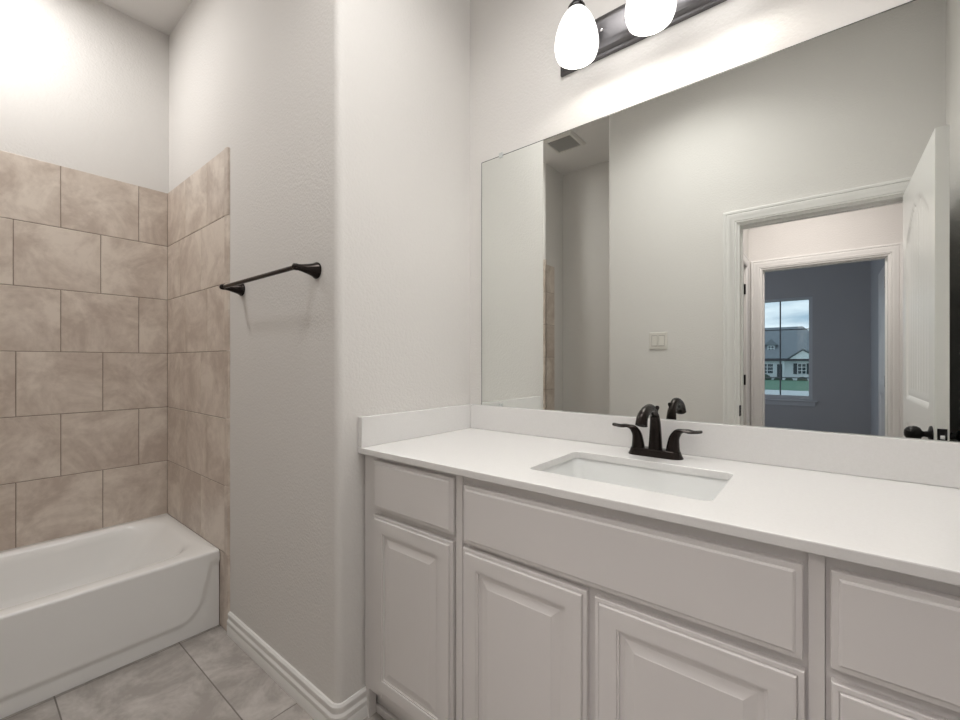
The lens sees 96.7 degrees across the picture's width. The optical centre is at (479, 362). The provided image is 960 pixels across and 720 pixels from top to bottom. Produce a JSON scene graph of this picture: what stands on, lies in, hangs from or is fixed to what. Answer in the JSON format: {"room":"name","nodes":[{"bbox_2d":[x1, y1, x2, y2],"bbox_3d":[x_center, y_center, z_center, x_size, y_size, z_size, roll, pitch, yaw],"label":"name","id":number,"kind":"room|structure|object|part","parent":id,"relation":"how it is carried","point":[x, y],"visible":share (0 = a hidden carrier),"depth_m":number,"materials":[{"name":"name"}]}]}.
{"room":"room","nodes":[
{"label":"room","id":0,"kind":"room"},
{"bbox_2d":[0,0,168,192],"bbox_3d":[-2.112,-0.333,2.118,0.120,3.070,2.488,0,0,39],"label":"wall","id":1,"kind":"structure","parent":0,"point":[84,84],"depth_m":2.16,"materials":[{"name":"white paint"}]},
{"bbox_2d":[0,150,167,550],"bbox_3d":[-2.208,-0.031,1.897,0.009,1.866,1.384,0,0,39],"label":"tiled wall","id":2,"kind":"structure","parent":1,"relation":"attached to","point":[84,255],"depth_m":2.13,"materials":[{"name":"brown tile"}]},
{"bbox_2d":[98,0,192,35],"bbox_3d":[-0.796,-1.918,0.971,3.610,0.100,2.623,0,0,39],"label":"ceiling","id":3,"kind":"structure","parent":0,"point":[163,16],"depth_m":2.26,"materials":[{"name":"white paint"}]},
{"bbox_2d":[0,624,384,719],"bbox_3d":[-0.796,1.252,0.971,3.410,0.100,2.423,0,0,39],"label":"floor","id":4,"kind":"structure","parent":0,"point":[206,675],"depth_m":1.56,"materials":[{"name":"grey tile"}]},
{"bbox_2d":[0,513,219,718],"bbox_3d":[-1.910,1.025,1.657,0.754,0.349,1.362,0,0,39],"label":"bathtub","id":5,"kind":"object","parent":4,"relation":"on","point":[78,609],"visible":1,"depth_m":1.76,"materials":[{"name":"white ceramic"}]},
{"bbox_2d":[0,513,218,620],"bbox_3d":[-1.910,0.989,1.657,0.754,0.276,1.362,0,0,39],"label":"basin","id":6,"kind":"object","parent":5,"relation":"in","point":[154,568],"depth_m":1.92,"materials":[{"name":"white ceramic"}]},
{"bbox_2d":[365,455,455,719],"bbox_3d":[-0.058,0.753,1.530,0.421,0.897,0.577,0,0,39],"label":"vanity cabinet","id":7,"kind":"object","parent":4,"relation":"on","point":[410,510],"visible":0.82,"depth_m":1.28,"materials":[{"name":"white paint"}]},
{"bbox_3d":[-0.373,1.149,1.462,0.016,0.105,0.029,0,0,39],"label":"panel","id":8,"kind":"part","parent":7,"relation":"part of","materials":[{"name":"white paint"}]},
{"bbox_3d":[-0.208,0.397,1.293,0.353,0.158,0.020,0,0,39],"label":"drawer","id":9,"kind":"part","parent":7,"relation":"part of","materials":[{"name":"white paint"}]},
{"bbox_2d":[456,475,824,719],"bbox_3d":[0.416,0.753,1.148,0.796,0.897,0.577,0,0,39],"label":"sink cabinet","id":10,"kind":"object","parent":4,"relation":"on","point":[566,609],"visible":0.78,"depth_m":0.89,"materials":[{"name":"white paint"}]},
{"bbox_3d":[0.096,0.784,1.048,0.359,0.570,0.020,0,0,39],"label":"door","id":11,"kind":"part","parent":10,"relation":"part of","materials":[{"name":"white paint"}]},
{"bbox_3d":[0.243,0.408,0.929,0.734,0.156,0.020,0,0,39],"label":"drawer","id":12,"kind":"part","parent":10,"relation":"part of","materials":[{"name":"white paint"}]},
{"bbox_2d":[358,404,959,585],"bbox_3d":[0.425,0.243,1.139,1.677,0.123,0.586,0,0,39],"label":"countertop","id":13,"kind":"structure","parent":10,"relation":"on","point":[881,502],"depth_m":1.04,"materials":[{"name":"white stone"}]},
{"bbox_2d":[542,458,727,500],"bbox_3d":[0.391,0.378,1.124,0.486,0.146,0.335,0,0,39],"label":"sink","id":14,"kind":"object","parent":13,"relation":"in","point":[660,481],"visible":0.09,"depth_m":1.24,"materials":[{"name":"white ceramic"}]},
{"bbox_2d":[612,404,702,459],"bbox_3d":[0.527,0.202,1.300,0.201,0.163,0.200,0,0,-8],"label":"faucet","id":15,"kind":"object","parent":13,"relation":"on","point":[654,449],"visible":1,"depth_m":1.29,"materials":[{"name":"black metal"}]},
{"bbox_3d":[0.472,0.230,1.356,0.101,0.072,0.041,0,0,39],"label":"handle","id":16,"kind":"part","parent":15,"relation":"part of","materials":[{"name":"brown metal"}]},
{"bbox_3d":[0.497,0.192,1.258,0.041,0.143,0.168,0,0,39],"label":"spout","id":17,"kind":"part","parent":15,"relation":"part of","materials":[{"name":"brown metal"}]},
{"bbox_3d":[0.535,0.272,1.305,0.161,0.022,0.056,0,0,39],"label":"plate","id":18,"kind":"part","parent":15,"relation":"part of","materials":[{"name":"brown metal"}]},
{"bbox_3d":[0.599,0.230,1.254,0.101,0.072,0.041,0,0,39],"label":"handle","id":19,"kind":"part","parent":15,"relation":"part of","materials":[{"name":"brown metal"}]},
{"bbox_3d":[0.391,0.786,0.811,0.361,0.566,0.020,0,0,39],"label":"door","id":20,"kind":"part","parent":10,"relation":"part of","materials":[{"name":"white paint"}]},
{"bbox_2d":[825,557,959,719],"bbox_3d":[0.902,0.753,0.757,0.451,0.897,0.577,0,0,39],"label":"drawer cabinet","id":21,"kind":"object","parent":4,"relation":"on","point":[892,639],"visible":0.82,"depth_m":0.63,"materials":[{"name":"white paint"}]},
{"bbox_3d":[0.717,0.786,0.548,0.411,0.566,0.020,0,0,39],"label":"door","id":22,"kind":"part","parent":21,"relation":"part of","materials":[{"name":"white paint"}]},
{"bbox_2d":[169,0,469,702],"bbox_3d":[-0.873,-0.333,2.214,1.691,3.070,0.784,0,0,39],"label":"wall partition","id":23,"kind":"structure","parent":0,"point":[345,124],"depth_m":1.60,"materials":[{"name":"white paint"}]},
{"bbox_2d":[168,147,229,630],"bbox_3d":[-1.449,0.118,2.169,0.850,2.167,0.009,0,0,39],"label":"tiled wall","id":24,"kind":"structure","parent":23,"relation":"attached to","point":[199,206],"depth_m":2.10,"materials":[{"name":"brown tile"}]},
{"bbox_2d":[219,262,321,295],"bbox_3d":[-0.813,-0.314,1.605,0.651,0.057,0.088,0,0,39],"label":"towel bar","id":25,"kind":"object","parent":23,"relation":"attached to","point":[313,269],"visible":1,"depth_m":1.48,"materials":[{"name":"black metal"}]},
{"bbox_3d":[-1.044,-0.314,1.791,0.057,0.057,0.088,0,0,39],"label":"post","id":26,"kind":"part","parent":25,"relation":"part of","materials":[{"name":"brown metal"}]},
{"bbox_3d":[-0.582,-0.314,1.418,0.057,0.057,0.088,0,0,39],"label":"post","id":27,"kind":"part","parent":25,"relation":"part of","materials":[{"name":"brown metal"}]},
{"bbox_2d":[227,611,366,719],"bbox_3d":[-0.748,1.154,1.678,0.854,0.095,0.136,0,0,39],"label":"baseboard","id":28,"kind":"structure","parent":23,"relation":"attached to","point":[300,689],"depth_m":1.53,"materials":[{"name":"white wood"}]},
{"bbox_2d":[470,0,950,441],"bbox_3d":[0.647,-0.333,1.415,1.679,3.070,0.120,0,0,39],"label":"wall","id":29,"kind":"structure","parent":0,"point":[520,97],"depth_m":1.59,"materials":[{"name":"white paint"}]},
{"bbox_2d":[554,0,726,76],"bbox_3d":[0.528,-1.141,1.292,0.740,0.254,0.219,0,0,39],"label":"vanity light","id":30,"kind":"object","parent":29,"relation":"attached to","point":[581,40],"visible":1,"depth_m":1.36,"materials":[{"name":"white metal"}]},
{"bbox_3d":[0.319,-1.091,1.412,0.144,0.152,0.144,0,0,39],"label":"lamp shade","id":31,"kind":"part","parent":30,"relation":"part of","materials":[{"name":"white glass"}]},
{"bbox_3d":[0.504,-1.091,1.263,0.144,0.152,0.144,0,0,39],"label":"lamp shade","id":32,"kind":"part","parent":30,"relation":"part of","materials":[{"name":"white glass"}]},
{"bbox_2d":[471,404,959,488],"bbox_3d":[0.611,0.232,1.353,1.657,0.102,0.020,0,0,39],"label":"backsplash","id":33,"kind":"structure","parent":29,"relation":"attached to","point":[920,461],"depth_m":1.18,"materials":[{"name":"white stone"}]},
{"bbox_2d":[481,0,959,441],"bbox_3d":[0.612,-0.348,1.360,1.554,1.057,0.009,0,0,39],"label":"mirror","id":34,"kind":"object","parent":29,"relation":"attached to","point":[772,240],"visible":1,"depth_m":1.22,"materials":[{"name":"silver mirror"}]}
]}

